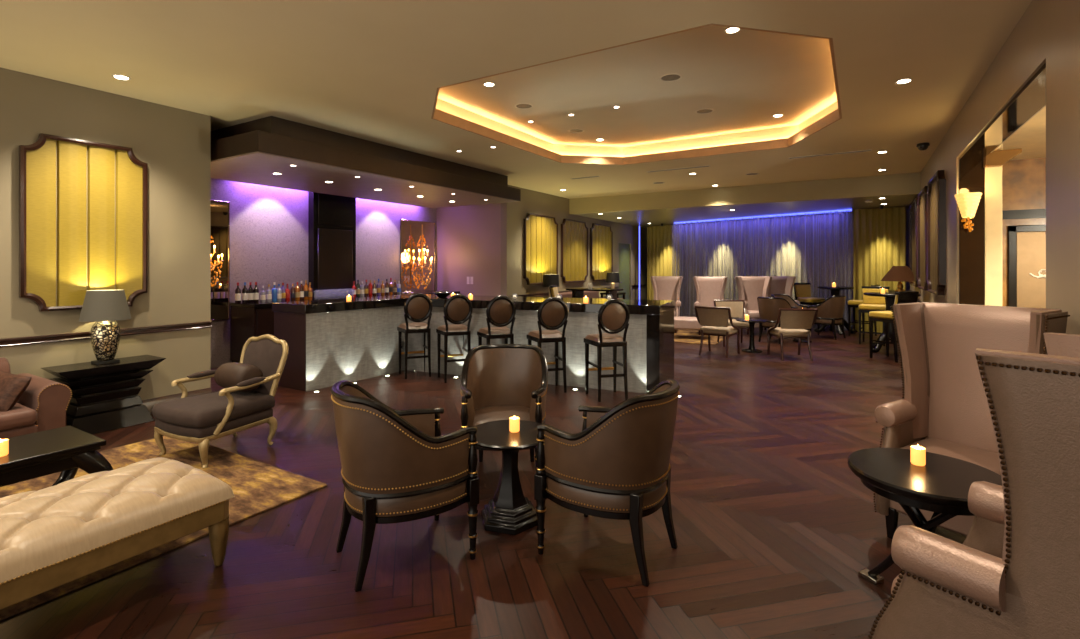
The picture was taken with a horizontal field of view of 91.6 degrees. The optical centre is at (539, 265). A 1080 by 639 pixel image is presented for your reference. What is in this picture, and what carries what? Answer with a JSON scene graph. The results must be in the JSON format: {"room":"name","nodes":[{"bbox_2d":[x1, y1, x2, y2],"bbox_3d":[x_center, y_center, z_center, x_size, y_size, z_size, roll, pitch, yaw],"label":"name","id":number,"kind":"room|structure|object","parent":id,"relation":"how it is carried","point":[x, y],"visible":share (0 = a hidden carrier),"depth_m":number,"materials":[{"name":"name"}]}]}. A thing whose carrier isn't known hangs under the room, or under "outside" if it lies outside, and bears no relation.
{"room":"lounge bar","nodes":[
{"label":"lounge bar","id":0,"kind":"room"},
{"bbox_2d":[0,67,210,399],"bbox_3d":[-5.080,-0.090,3.741,0.150,3.180,5.100,0,0,31],"label":"wall","id":1,"kind":"structure","parent":0,"point":[174,144],"depth_m":5.34,"materials":[{"name":"paint"}]},
{"bbox_2d":[19,133,146,310],"bbox_3d":[-4.238,-0.385,4.925,0.068,1.570,0.940,0,0,31],"label":"wall panel","id":2,"kind":"object","parent":1,"relation":"attached to","point":[85,169],"visible":0.96,"depth_m":4.85,"materials":[{"name":"yellow fabric"}]},
{"bbox_2d":[0,321,211,346],"bbox_3d":[-5.008,0.650,3.696,0.040,0.070,5.100,0,0,31],"label":"trim","id":3,"kind":"structure","parent":1,"relation":"attached to","point":[5,342],"depth_m":4.90,"materials":[{"name":"brown wood"}]},
{"bbox_2d":[142,387,211,412],"bbox_3d":[-5.011,1.430,3.699,0.032,0.140,5.100,0,0,31],"label":"baseboard","id":4,"kind":"structure","parent":1,"relation":"attached to","point":[149,403],"depth_m":5.51,"materials":[{"name":"brown wood"}]},
{"bbox_2d":[211,178,436,367],"bbox_3d":[-3.891,-0.090,9.381,0.150,3.180,6.070,0,0,31],"label":"wall","id":5,"kind":"structure","parent":0,"point":[269,225],"depth_m":8.64,"materials":[{"name":"purple paint"}]},
{"bbox_2d":[211,200,229,320],"bbox_3d":[-4.894,-0.085,7.562,0.030,1.770,0.820,0,0,31],"label":"wall mirror","id":6,"kind":"object","parent":5,"relation":"attached to","point":[220,210],"visible":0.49,"depth_m":7.80,"materials":[{"name":"clear glass"}]},
{"bbox_2d":[211,236,223,286],"bbox_3d":[-4.774,-0.171,7.513,0.221,1.048,0.444,0,0,31],"label":"wall sconce","id":7,"kind":"object","parent":6,"relation":"attached to","point":[221,260],"visible":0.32,"depth_m":7.59,"materials":[{"name":"gold metal"}]},
{"bbox_2d":[400,219,434,292],"bbox_3d":[-2.617,-0.110,11.298,0.030,1.720,1.030,0,0,31],"label":"wall mirror","id":8,"kind":"object","parent":5,"relation":"attached to","point":[410,230],"visible":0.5,"depth_m":11.22,"materials":[{"name":"clear glass"}]},
{"bbox_2d":[412,225,432,289],"bbox_3d":[-2.514,-0.184,11.155,0.294,1.391,0.595,0,0,31],"label":"wall sconce","id":9,"kind":"object","parent":8,"relation":"attached to","point":[422,283],"visible":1,"depth_m":11.13,"materials":[{"name":"gold metal"}]},
{"bbox_2d":[211,130,520,200],"bbox_3d":[-2.606,-1.323,8.252,2.200,0.225,5.020,0,0,31],"label":"soffit","id":10,"kind":"structure","parent":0,"point":[254,141],"depth_m":6.45,"materials":[{"name":"paint"}]},
{"bbox_2d":[211,152,518,207],"bbox_3d":[-2.606,-1.207,8.252,2.160,0.010,4.980,0,0,31],"label":"soffit underside","id":11,"kind":"structure","parent":10,"relation":"attached to","point":[257,168],"depth_m":7.56,"materials":[{"name":"paint"}]},
{"bbox_2d":[437,203,500,295],"bbox_3d":[-1.531,-0.090,11.409,1.770,3.180,0.150,0,0,31],"label":"wall","id":12,"kind":"structure","parent":0,"point":[468,237],"depth_m":11.31,"materials":[{"name":"paint"}]},
{"bbox_2d":[0,311,965,638],"bbox_3d":[2.497,1.550,7.554,13.600,0.100,19.500,0,0,31],"label":"floor","id":13,"kind":"structure","parent":0,"point":[775,530],"depth_m":2.78,"materials":[{"name":"wood"}]},
{"bbox_2d":[0,357,71,438],"bbox_3d":[-4.642,1.130,3.403,0.870,0.740,2.300,0,0,31],"label":"sofa","id":14,"kind":"object","parent":13,"relation":"on","point":[42,406],"visible":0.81,"depth_m":4.07,"materials":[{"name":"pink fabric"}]},
{"bbox_2d":[0,371,31,411],"bbox_3d":[-4.116,0.955,4.008,0.402,0.282,0.196,0,0,14],"label":"throw pillow","id":15,"kind":"object","parent":14,"relation":"on","point":[12,386],"visible":0.99,"depth_m":3.96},
{"bbox_2d":[0,403,36,430],"bbox_3d":[-4.316,1.140,3.755,0.680,0.120,0.920,0,0,31],"label":"seat cushion","id":16,"kind":"object","parent":14,"relation":"on","point":[22,416],"depth_m":3.90,"materials":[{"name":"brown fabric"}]},
{"bbox_2d":[41,355,165,434],"bbox_3d":[-4.030,1.200,4.880,0.408,0.600,0.816,0,0,31],"label":"console table","id":17,"kind":"object","parent":13,"relation":"on","point":[105,397],"visible":0.86,"depth_m":4.79,"materials":[{"name":"black wood"}]},
{"bbox_2d":[79,290,130,364],"bbox_3d":[-4.046,0.562,4.890,0.380,0.675,0.380,0,0,31],"label":"table lamp","id":18,"kind":"object","parent":17,"relation":"on","point":[104,308],"visible":1,"depth_m":4.80,"materials":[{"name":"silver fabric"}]},
{"bbox_2d":[90,321,120,360],"bbox_3d":[-4.046,0.684,4.890,0.224,0.388,0.224,0,0,31],"label":"lamp base","id":19,"kind":"object","parent":18,"relation":"attached to","point":[104,335],"depth_m":4.82,"materials":[{"name":"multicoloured metal"}]},
{"bbox_2d":[0,436,326,620],"bbox_3d":[-3.153,1.493,2.800,2.100,0.014,3.100,0,0,31],"label":"rug","id":20,"kind":"object","parent":13,"relation":"on","point":[258,487],"visible":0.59,"depth_m":3.57,"materials":[{"name":"carpet"}]},
{"bbox_2d":[0,426,112,486],"bbox_3d":[-3.328,1.288,2.754,0.619,0.421,1.615,0,0,31],"label":"coffee table","id":21,"kind":"object","parent":20,"relation":"on","point":[65,450],"visible":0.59,"depth_m":3.14,"materials":[{"name":"black wood"}]},
{"bbox_2d":[0,439,8,456],"bbox_3d":[-3.066,1.028,2.982,0.068,0.100,0.067,0,0,31],"label":"candle","id":22,"kind":"object","parent":21,"relation":"on","point":[4,443],"visible":1,"depth_m":2.98,"materials":[{"name":"wax"}]},
{"bbox_2d":[0,457,233,609],"bbox_3d":[-2.264,1.256,2.121,0.696,0.489,1.665,0,0,31],"label":"tufted bench","id":23,"kind":"object","parent":20,"relation":"on","point":[52,537],"visible":1,"depth_m":2.28,"materials":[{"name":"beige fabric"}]},
{"bbox_2d":[152,334,288,467],"bbox_3d":[-2.577,1.049,4.286,0.731,0.895,0.841,0,0,28],"label":"armchair","id":24,"kind":"object","parent":20,"relation":"on","point":[201,419],"visible":0.91,"depth_m":4.13,"materials":[{"name":"fabric"}]},
{"bbox_2d":[152,391,274,427],"bbox_3d":[-2.613,1.127,4.221,0.655,0.126,0.676,0,0,28],"label":"seat cushion","id":25,"kind":"object","parent":24,"relation":"on","point":[208,410],"depth_m":4.04,"materials":[{"name":"fabric"}]},
{"bbox_2d":[214,362,262,391],"bbox_3d":[-2.521,0.928,4.394,0.380,0.230,0.230,0,0,28],"label":"bolster pillow","id":26,"kind":"object","parent":24,"relation":"on","point":[227,375],"visible":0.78,"depth_m":4.31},
{"bbox_2d":[229,291,459,362],"bbox_3d":[-3.203,1.025,9.664,0.681,0.950,4.550,0,0,31],"label":"bar cabinet","id":27,"kind":"object","parent":13,"relation":"on","point":[248,320],"visible":0.11,"depth_m":7.76,"materials":[{"name":"brown wood"}]},
{"bbox_2d":[235,282,240,303],"bbox_3d":[-4.390,0.395,7.631,0.078,0.310,0.078,0,0,39],"label":"bottle","id":28,"kind":"object","parent":27,"relation":"on","point":[237,290],"visible":1,"depth_m":7.60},
{"bbox_2d":[242,282,247,303],"bbox_3d":[-4.337,0.395,7.718,0.078,0.310,0.078,0,0,-43],"label":"bottle","id":29,"kind":"object","parent":27,"relation":"on","point":[244,290],"visible":1,"depth_m":7.69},
{"bbox_2d":[248,282,252,302],"bbox_3d":[-4.294,0.395,7.788,0.078,0.310,0.078,0,0,24],"label":"bottle","id":30,"kind":"object","parent":27,"relation":"on","point":[250,289],"visible":0.98,"depth_m":7.76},
{"bbox_2d":[253,282,258,302],"bbox_3d":[-4.251,0.395,7.859,0.078,0.310,0.078,0,0,-39],"label":"bottle","id":31,"kind":"object","parent":27,"relation":"on","point":[255,290],"visible":1,"depth_m":7.83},
{"bbox_2d":[308,192,355,297],"bbox_3d":[-3.688,-0.550,9.368,0.160,2.200,0.880,0,0,31],"label":"panel","id":32,"kind":"object","parent":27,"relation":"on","point":[331,218],"visible":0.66,"depth_m":9.23,"materials":[{"name":"black wood"}]},
{"bbox_2d":[331,380,478,591],"bbox_3d":[-0.730,1.053,2.735,0.664,0.895,0.627,0,0,-33],"label":"barrel armchair","id":33,"kind":"object","parent":13,"relation":"on","point":[398,466],"visible":1,"depth_m":2.49,"materials":[{"name":"brown leather"}]},
{"bbox_2d":[397,293,432,378],"bbox_3d":[-1.705,0.931,7.191,0.418,1.138,0.466,0,0,-25],"label":"bar stool","id":34,"kind":"object","parent":13,"relation":"on","point":[418,307],"visible":1,"depth_m":7.04,"materials":[{"name":"black wood"}]},
{"bbox_2d":[436,294,472,382],"bbox_3d":[-1.123,0.931,6.945,0.418,1.138,0.466,0,0,-22],"label":"bar stool","id":35,"kind":"object","parent":13,"relation":"on","point":[458,308],"visible":0.96,"depth_m":6.78,"materials":[{"name":"black wood"}]},
{"bbox_2d":[272,294,674,393],"bbox_3d":[-0.799,0.980,6.759,4.570,1.040,2.547,0,0,23],"label":"bar counter","id":36,"kind":"object","parent":13,"relation":"on","point":[329,341],"depth_m":6.57,"materials":[{"name":"black stone"}]},
{"bbox_2d":[272,294,674,314],"bbox_3d":[-0.799,0.515,6.758,4.570,0.110,2.547,0,0,23],"label":"countertop","id":37,"kind":"structure","parent":36,"relation":"on","point":[643,307],"depth_m":6.76,"materials":[{"name":"black stone"}]},
{"bbox_2d":[477,295,515,345],"bbox_3d":[-0.542,0.931,6.660,0.418,1.138,0.466,0,0,-20],"label":"bar stool","id":38,"kind":"object","parent":13,"relation":"on","point":[501,310],"visible":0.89,"depth_m":6.49,"materials":[{"name":"black wood"}]},
{"bbox_2d":[460,344,547,469],"bbox_3d":[-0.255,1.053,3.766,0.627,0.895,0.664,0,0,0],"label":"barrel armchair","id":39,"kind":"object","parent":13,"relation":"on","point":[499,381],"visible":0.73,"depth_m":3.94,"materials":[{"name":"leather"}]},
{"bbox_2d":[469,420,544,534],"bbox_3d":[-0.177,1.240,3.100,0.510,0.520,0.510,0,0,17],"label":"pedestal table","id":40,"kind":"object","parent":13,"relation":"on","point":[509,511],"visible":0.83,"depth_m":3.03,"materials":[{"name":"black wood"}]},
{"bbox_2d":[509,415,518,432],"bbox_3d":[-0.151,0.933,3.114,0.060,0.094,0.059,0,0,31],"label":"candle","id":41,"kind":"object","parent":40,"relation":"on","point":[513,421],"visible":1,"depth_m":3.09,"materials":[{"name":"wax"}]},
{"bbox_2d":[527,297,567,392],"bbox_3d":[0.098,0.931,6.336,0.418,1.138,0.466,0,0,-17],"label":"bar stool","id":42,"kind":"object","parent":13,"relation":"on","point":[552,314],"visible":0.94,"depth_m":6.18,"materials":[{"name":"black wood"}]},
{"bbox_2d":[559,291,621,298],"bbox_3d":[1.232,1.020,13.069,0.860,0.760,2.500,0,0,31],"label":"lounge sofa","id":43,"kind":"object","parent":13,"relation":"on","point":[590,294],"visible":0.05,"depth_m":13.49,"materials":[{"name":"pink fabric"}]},
{"bbox_2d":[566,288,622,298],"bbox_3d":[1.177,0.995,11.345,1.100,1.010,0.560,0,0,31],"label":"table","id":44,"kind":"object","parent":13,"relation":"on","point":[576,292],"visible":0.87,"depth_m":11.23,"materials":[{"name":"black wood"}]},
{"bbox_2d":[534,379,679,586],"bbox_3d":[0.391,1.053,2.776,0.664,0.895,0.627,0,0,34],"label":"barrel armchair","id":45,"kind":"object","parent":13,"relation":"on","point":[617,467],"visible":1,"depth_m":2.53,"materials":[{"name":"leather"}]},
{"bbox_2d":[584,299,629,401],"bbox_3d":[0.771,0.931,6.002,0.418,1.138,0.466,0,0,-15],"label":"bar stool","id":46,"kind":"object","parent":13,"relation":"on","point":[614,314],"visible":0.99,"depth_m":5.84,"materials":[{"name":"black wood"}]},
{"bbox_2d":[600,292,625,298],"bbox_3d":[2.031,1.120,14.630,0.540,0.760,0.540,0,0,31],"label":"table","id":47,"kind":"object","parent":13,"relation":"on","point":[602,293],"visible":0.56,"depth_m":14.53,"materials":[{"name":"black wood"}]},
{"bbox_2d":[606,273,619,288],"bbox_3d":[2.031,0.465,14.630,0.380,0.550,0.380,0,0,31],"label":"table lamp","id":48,"kind":"object","parent":47,"relation":"on","point":[612,278],"visible":0.83,"depth_m":14.48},
{"bbox_2d":[639,226,640,299],"bbox_3d":[3.167,0.100,16.686,0.040,2.760,0.048,0,0,31],"label":"light","id":49,"kind":"object","parent":13,"relation":"on","point":[639,226],"visible":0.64,"depth_m":16.68,"materials":[{"name":"metal"}]},
{"bbox_2d":[674,329,725,344],"bbox_3d":[2.966,1.494,11.543,2.250,0.012,2.400,0,0,31],"label":"rug","id":50,"kind":"object","parent":13,"relation":"on","point":[682,336],"visible":0.22,"depth_m":10.93,"materials":[{"name":"carpet"}]},
{"bbox_2d":[650,276,682,332],"bbox_3d":[2.887,0.869,11.997,0.734,1.262,0.659,0,0,17],"label":"chair","id":51,"kind":"object","parent":50,"relation":"on","point":[664,287],"visible":0.59,"depth_m":12.14,"materials":[{"name":"beige leather"}]},
{"bbox_2d":[674,316,702,330],"bbox_3d":[3.137,1.290,10.911,0.840,0.420,0.560,0,0,17],"label":"ottoman","id":52,"kind":"object","parent":50,"relation":"on","point":[681,323],"visible":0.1,"depth_m":10.68,"materials":[{"name":"beige leather"}]},
{"bbox_2d":[693,277,727,334],"bbox_3d":[3.724,0.869,11.487,0.734,1.262,0.659,0,0,17],"label":"chair","id":53,"kind":"object","parent":50,"relation":"on","point":[708,289],"visible":0.57,"depth_m":11.64,"materials":[{"name":"beige leather"}]},
{"bbox_2d":[694,306,739,357],"bbox_3d":[3.011,1.087,8.887,0.598,0.837,0.681,0,0,37],"label":"armchair","id":54,"kind":"object","parent":13,"relation":"on","point":[714,320],"visible":1,"depth_m":8.71,"materials":[{"name":"fabric"}]},
{"bbox_2d":[713,300,748,346],"bbox_3d":[3.692,1.087,10.034,0.598,0.837,0.681,0,0,5],"label":"armchair","id":55,"kind":"object","parent":13,"relation":"on","point":[737,307],"visible":0.42,"depth_m":10.25,"materials":[{"name":"fabric"}]},
{"bbox_2d":[735,318,768,352],"bbox_3d":[3.717,1.220,9.211,0.540,0.560,0.540,0,0,31],"label":"cocktail table","id":56,"kind":"object","parent":13,"relation":"on","point":[751,321],"visible":0.98,"depth_m":9.17,"materials":[{"name":"black wood"}]},
{"bbox_2d":[735,276,772,334],"bbox_3d":[4.798,0.869,11.711,0.734,1.262,0.659,0,0,7],"label":"chair","id":57,"kind":"object","parent":13,"relation":"on","point":[750,288],"visible":0.45,"depth_m":11.88,"materials":[{"name":"beige leather"}]},
{"bbox_2d":[757,297,795,343],"bbox_3d":[4.665,1.053,10.405,0.664,0.895,0.627,0,0,-41],"label":"barrel armchair","id":58,"kind":"object","parent":13,"relation":"on","point":[768,307],"visible":0.51,"depth_m":10.19,"materials":[{"name":"brown leather"}]},
{"bbox_2d":[764,276,799,329],"bbox_3d":[5.538,0.869,12.079,0.734,1.262,0.659,0,0,-6],"label":"chair","id":59,"kind":"object","parent":13,"relation":"on","point":[779,284],"visible":0.21,"depth_m":12.26,"materials":[{"name":"beige leather"}]},
{"bbox_2d":[771,294,809,336],"bbox_3d":[5.236,1.053,11.058,0.627,0.895,0.664,0,0,-32],"label":"barrel armchair","id":60,"kind":"object","parent":13,"relation":"on","point":[792,302],"visible":0.17,"depth_m":11.25,"materials":[{"name":"brown leather"}]},
{"bbox_2d":[767,308,817,360],"bbox_3d":[4.093,1.087,8.560,0.598,0.837,0.681,0,0,5],"label":"armchair","id":61,"kind":"object","parent":13,"relation":"on","point":[794,323],"visible":1,"depth_m":8.33,"materials":[{"name":"fabric"}]},
{"bbox_2d":[794,283,824,331],"bbox_3d":[6.293,0.950,12.261,0.460,1.100,0.515,0,0,-18],"label":"bar chair","id":62,"kind":"object","parent":13,"relation":"on","point":[802,290],"visible":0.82,"depth_m":12.36,"materials":[{"name":"yellow fabric"}]},
{"bbox_2d":[806,295,845,339],"bbox_3d":[6.025,1.053,11.008,0.627,0.895,0.664,0,0,-36],"label":"barrel armchair","id":63,"kind":"object","parent":13,"relation":"on","point":[831,310],"visible":0.8,"depth_m":10.75,"materials":[{"name":"brown leather"}]},
{"bbox_2d":[814,286,856,334],"bbox_3d":[6.651,0.988,11.815,0.719,1.036,0.719,0,0,-24],"label":"table","id":64,"kind":"object","parent":13,"relation":"on","point":[835,291],"visible":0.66,"depth_m":11.73,"materials":[{"name":"black wood"}]},
{"bbox_2d":[848,285,879,335],"bbox_3d":[6.948,0.950,11.272,0.515,1.100,0.460,0,0,45],"label":"bar chair","id":65,"kind":"object","parent":13,"relation":"on","point":[854,304],"visible":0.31,"depth_m":11.28,"materials":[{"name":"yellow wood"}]},
{"bbox_2d":[858,286,889,345],"bbox_3d":[6.431,0.950,10.118,0.460,1.100,0.515,0,0,40],"label":"bar chair","id":66,"kind":"object","parent":13,"relation":"on","point":[870,303],"visible":0.78,"depth_m":10.15,"materials":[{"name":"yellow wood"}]},
{"bbox_2d":[863,292,920,352],"bbox_3d":[6.152,0.993,9.191,0.838,1.026,0.838,0,0,15],"label":"table","id":67,"kind":"object","parent":13,"relation":"on","point":[889,297],"visible":0.34,"depth_m":9.12,"materials":[{"name":"black wood"}]},
{"bbox_2d":[869,291,918,362],"bbox_3d":[5.655,0.950,8.414,0.460,1.100,0.515,0,0,-22],"label":"bar chair","id":68,"kind":"object","parent":13,"relation":"on","point":[908,296],"visible":0.69,"depth_m":8.30,"materials":[{"name":"leather"}]},
{"bbox_2d":[889,290,911,341],"bbox_3d":[7.286,1.000,10.608,0.420,1.000,0.900,0,0,31],"label":"console table","id":69,"kind":"object","parent":13,"relation":"on","point":[894,291],"visible":0.17,"depth_m":10.32,"materials":[{"name":"black wood"}]},
{"bbox_2d":[881,266,913,290],"bbox_3d":[7.138,0.250,10.405,0.660,0.500,0.660,0,0,31],"label":"table lamp","id":70,"kind":"object","parent":69,"relation":"on","point":[900,274],"visible":0.94,"depth_m":10.26,"materials":[{"name":"fabric"}]},
{"bbox_2d":[848,448,1001,584],"bbox_3d":[1.698,1.199,2.315,0.590,0.598,0.590,0,0,-24],"label":"side table","id":71,"kind":"object","parent":13,"relation":"on","point":[941,487],"visible":0.59,"depth_m":2.27,"materials":[{"name":"black wood"}]},
{"bbox_2d":[910,445,925,465],"bbox_3d":[1.717,0.854,2.385,0.056,0.092,0.055,0,0,31],"label":"candle","id":72,"kind":"object","parent":71,"relation":"on","point":[917,453],"visible":1,"depth_m":2.37,"materials":[{"name":"wax"}]},
{"bbox_2d":[873,302,1069,538],"bbox_3d":[2.276,0.862,2.825,0.633,1.277,0.695,0,0,-32],"label":"chair","id":73,"kind":"object","parent":13,"relation":"on","point":[944,408],"visible":0.57,"depth_m":2.96,"materials":[{"name":"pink leather"}]},
{"bbox_2d":[868,332,1079,638],"bbox_3d":[1.469,0.862,1.559,0.724,1.277,0.659,0,0,-33],"label":"chair","id":74,"kind":"object","parent":13,"relation":"on","point":[1015,574],"visible":1,"depth_m":1.35,"materials":[{"name":"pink leather"}]},
{"bbox_3d":[0.246,1.120,11.702,0.540,0.760,0.540,0,0,31],"label":"table","id":75,"kind":"object","parent":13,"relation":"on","visible":0},
{"bbox_2d":[543,274,559,296],"bbox_3d":[0.246,0.465,11.702,0.380,0.550,0.380,0,0,31],"label":"table lamp","id":76,"kind":"object","parent":75,"relation":"on","point":[548,279],"visible":0.66,"depth_m":11.56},
{"bbox_2d":[0,0,1031,198],"bbox_3d":[-0.622,-1.730,6.088,9.800,0.100,13.750,0,0,31],"label":"ceiling","id":77,"kind":"structure","parent":0,"point":[370,70],"depth_m":4.17,"materials":[{"name":"paint"}]},
{"bbox_2d":[211,116,507,185],"bbox_3d":[-2.657,-1.555,8.360,2.000,0.250,4.610,0,0,31],"label":"crown molding","id":78,"kind":"structure","parent":77,"relation":"attached to","point":[271,124],"depth_m":6.79,"materials":[{"name":"wood"}]},
{"bbox_2d":[431,23,841,164],"bbox_3d":[1.240,-1.742,6.209,3.999,0.126,4.449,0,0,31],"label":"trim","id":79,"kind":"structure","parent":77,"relation":"attached to","point":[439,115],"depth_m":7.36,"materials":[{"name":"paint"}]},
{"bbox_2d":[436,98,837,156],"bbox_3d":[1.240,-1.950,6.209,4.415,0.340,4.865,0,0,31],"label":"light","id":80,"kind":"object","parent":77,"relation":"attached to","point":[787,131],"depth_m":8.04,"materials":[{"name":"paint"}]},
{"bbox_2d":[569,172,920,213],"bbox_3d":[3.814,-1.490,11.330,7.140,0.380,0.120,0,0,31],"label":"beam","id":81,"kind":"structure","parent":77,"relation":"attached to","point":[908,183],"depth_m":10.83,"materials":[{"name":"paint"}]},
{"bbox_2d":[789,150,871,158],"bbox_3d":[4.343,-1.677,7.893,1.100,0.006,0.090,0,0,31],"label":"ceiling vent","id":82,"kind":"object","parent":77,"relation":"in","point":[862,150],"visible":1,"depth_m":7.88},
{"bbox_2d":[549,285,558,296],"bbox_3d":[0.494,0.950,10.870,0.515,1.100,0.460,0,0,15],"label":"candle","id":83,"kind":"object","parent":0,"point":[553,288],"visible":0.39,"depth_m":10.77,"materials":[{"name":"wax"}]},
{"bbox_2d":[501,185,646,299],"bbox_3d":[1.470,-0.090,14.487,0.150,3.180,8.530,0,0,31],"label":"wall","id":84,"kind":"structure","parent":0,"point":[513,214],"depth_m":12.30,"materials":[{"name":"paint"}]},
{"bbox_2d":[523,213,557,284],"bbox_3d":[0.038,-0.375,11.940,0.068,1.570,1.430,0,0,31],"label":"wall panel","id":85,"kind":"object","parent":84,"relation":"attached to","point":[540,232],"visible":0.91,"depth_m":11.85,"materials":[{"name":"yellow fabric"}]},
{"bbox_2d":[512,287,618,296],"bbox_3d":[0.840,0.650,13.290,0.040,0.070,5.830,0,0,31],"label":"trim","id":86,"kind":"structure","parent":84,"relation":"attached to","point":[547,293],"depth_m":11.86,"materials":[{"name":"brown wood"}]},
{"bbox_2d":[561,219,587,282],"bbox_3d":[0.889,-0.375,13.336,0.068,1.570,1.400,0,0,31],"label":"wall panel","id":87,"kind":"object","parent":84,"relation":"attached to","point":[574,233],"visible":1,"depth_m":13.32,"materials":[{"name":"yellow fabric"}]},
{"bbox_2d":[590,223,612,280],"bbox_3d":[1.735,-0.375,14.723,0.068,1.570,1.390,0,0,31],"label":"wall panel","id":88,"kind":"object","parent":84,"relation":"attached to","point":[601,236],"visible":0.94,"depth_m":14.64,"materials":[{"name":"yellow fabric"}]},
{"bbox_2d":[619,243,628,298],"bbox_3d":[2.584,0.400,16.285,0.122,2.200,1.000,0,0,31],"label":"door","id":89,"kind":"structure","parent":84,"relation":"in","point":[623,248],"depth_m":16.34,"materials":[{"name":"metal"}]},
{"bbox_2d":[438,25,836,146],"bbox_3d":[1.240,-2.070,6.209,4.355,0.100,4.805,0,0,31],"label":"ceiling","id":90,"kind":"structure","parent":0,"point":[748,77],"depth_m":6.08,"materials":[{"name":"paint"}]},
{"bbox_2d":[514,103,532,108],"bbox_3d":[-0.203,-2.016,6.623,0.240,0.008,0.240,0,0,31],"label":"ceiling speaker","id":91,"kind":"object","parent":90,"relation":"attached to","point":[519,105],"visible":1,"depth_m":6.61},
{"bbox_2d":[659,73,681,81],"bbox_3d":[1.401,-2.016,5.622,0.240,0.008,0.240,0,0,31],"label":"ceiling speaker","id":92,"kind":"object","parent":90,"relation":"attached to","point":[671,77],"visible":1,"depth_m":5.61},
{"bbox_2d":[661,75,679,80],"bbox_3d":[1.401,-2.017,5.622,0.200,0.004,0.200,0,0,31],"label":"grille","id":93,"kind":"object","parent":92,"relation":"attached to","point":[664,77],"depth_m":5.62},
{"bbox_2d":[680,227,681,310],"bbox_3d":[5.943,-0.090,16.667,10.000,3.180,0.150,0,0,31],"label":"wall","id":94,"kind":"structure","parent":0,"point":[680,227],"depth_m":17.35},
{"bbox_2d":[572,194,917,227],"bbox_3d":[5.298,-1.350,13.764,7.140,0.100,5.580,0,0,31],"label":"ceiling","id":95,"kind":"structure","parent":0,"point":[657,217],"depth_m":12.30,"materials":[{"name":"paint"}]},
{"bbox_2d":[647,224,679,299],"bbox_3d":[3.921,0.100,16.708,0.106,2.780,1.265,0,0,-41],"label":"drape","id":96,"kind":"object","parent":95,"relation":"hanging from","point":[663,242],"visible":0.61,"depth_m":16.75,"materials":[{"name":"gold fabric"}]},
{"bbox_2d":[674,209,851,223],"bbox_3d":[5.571,-1.276,13.858,0.021,0.042,4.840,0,0,-40],"label":"light strip","id":97,"kind":"object","parent":95,"relation":"attached to","point":[848,209],"visible":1,"depth_m":13.48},
{"bbox_2d":[682,213,852,326],"bbox_3d":[6.113,0.100,14.493,0.107,2.780,5.107,0,0,-40],"label":"drape","id":98,"kind":"object","parent":95,"relation":"hanging from","point":[817,250],"visible":0.68,"depth_m":14.25,"materials":[{"name":"fabric"}]},
{"bbox_2d":[853,207,905,332],"bbox_3d":[7.552,0.100,11.698,0.982,2.780,0.091,0,0,35],"label":"drape","id":99,"kind":"object","parent":95,"relation":"hanging from","point":[879,235],"visible":0.58,"depth_m":11.69,"materials":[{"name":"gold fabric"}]},
{"bbox_2d":[906,0,1079,334],"bbox_3d":[4.921,-0.090,6.018,0.280,3.180,19.400,0,0,31],"label":"wall","id":100,"kind":"structure","parent":0,"point":[1048,31],"depth_m":3.05,"materials":[{"name":"beige paint"}]},
{"bbox_2d":[909,197,917,286],"bbox_3d":[7.109,-0.430,9.955,0.082,1.620,1.400,0,0,31],"label":"wall panel","id":101,"kind":"object","parent":100,"relation":"attached to","point":[913,206],"visible":0.73,"depth_m":10.22,"materials":[{"name":"brown wood"}]},
{"bbox_2d":[917,186,927,290],"bbox_3d":[6.263,-0.430,8.567,0.082,1.620,1.350,0,0,31],"label":"wall panel","id":102,"kind":"object","parent":100,"relation":"attached to","point":[922,196],"visible":0.81,"depth_m":8.79,"materials":[{"name":"wood"}]},
{"bbox_2d":[927,170,945,294],"bbox_3d":[5.456,-0.430,7.244,0.082,1.620,1.350,0,0,31],"label":"wall panel","id":103,"kind":"object","parent":100,"relation":"attached to","point":[936,190],"visible":1,"depth_m":7.09,"materials":[{"name":"wood"}]},
{"bbox_2d":[954,192,981,231],"bbox_3d":[4.686,-0.581,5.748,0.232,0.417,0.246,0,0,31],"label":"sconce","id":104,"kind":"object","parent":100,"relation":"attached to","point":[968,203],"visible":1,"depth_m":5.69,"materials":[{"name":"glass"}]},
{"bbox_2d":[959,63,1045,304],"bbox_3d":[3.950,0.140,4.444,0.220,2.720,3.300,0,0,31],"label":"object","id":105,"kind":"structure","parent":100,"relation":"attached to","point":[971,171],"depth_m":5.78,"materials":[{"name":"wood"}]},
{"bbox_2d":[985,144,1001,305],"bbox_3d":[5.024,0.025,5.850,0.150,2.950,0.280,0,0,31],"label":"column lobby","id":106,"kind":"structure","parent":0,"point":[993,175],"depth_m":5.73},
{"bbox_2d":[984,148,1021,167],"bbox_3d":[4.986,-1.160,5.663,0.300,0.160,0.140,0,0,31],"label":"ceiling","id":107,"kind":"structure","parent":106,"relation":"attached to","point":[997,158],"depth_m":5.62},
{"bbox_2d":[1002,157,1045,305],"bbox_3d":[7.362,-0.150,6.726,3.230,3.300,0.150,0,0,31],"label":"wall","id":108,"kind":"structure","parent":0,"point":[1023,180],"depth_m":7.14,"materials":[{"name":"orange paint"}]},
{"bbox_2d":[1002,209,1045,219],"bbox_3d":[7.294,-0.700,6.645,2.860,0.120,0.060,0,0,31],"label":"trim","id":109,"kind":"structure","parent":108,"relation":"attached to","point":[1029,213],"depth_m":7.08,"materials":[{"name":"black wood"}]},
{"bbox_2d":[1008,225,1045,307],"bbox_3d":[6.767,0.425,6.972,0.840,1.950,0.050,0,0,31],"label":"door","id":110,"kind":"structure","parent":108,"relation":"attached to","point":[1026,243],"depth_m":7.09,"materials":[{"name":"black wood"}]},
{"bbox_2d":[1002,106,1045,159],"bbox_3d":[5.514,-1.500,3.695,3.230,0.100,7.250,0,0,31],"label":"ceiling","id":111,"kind":"structure","parent":0,"point":[1031,137],"depth_m":6.02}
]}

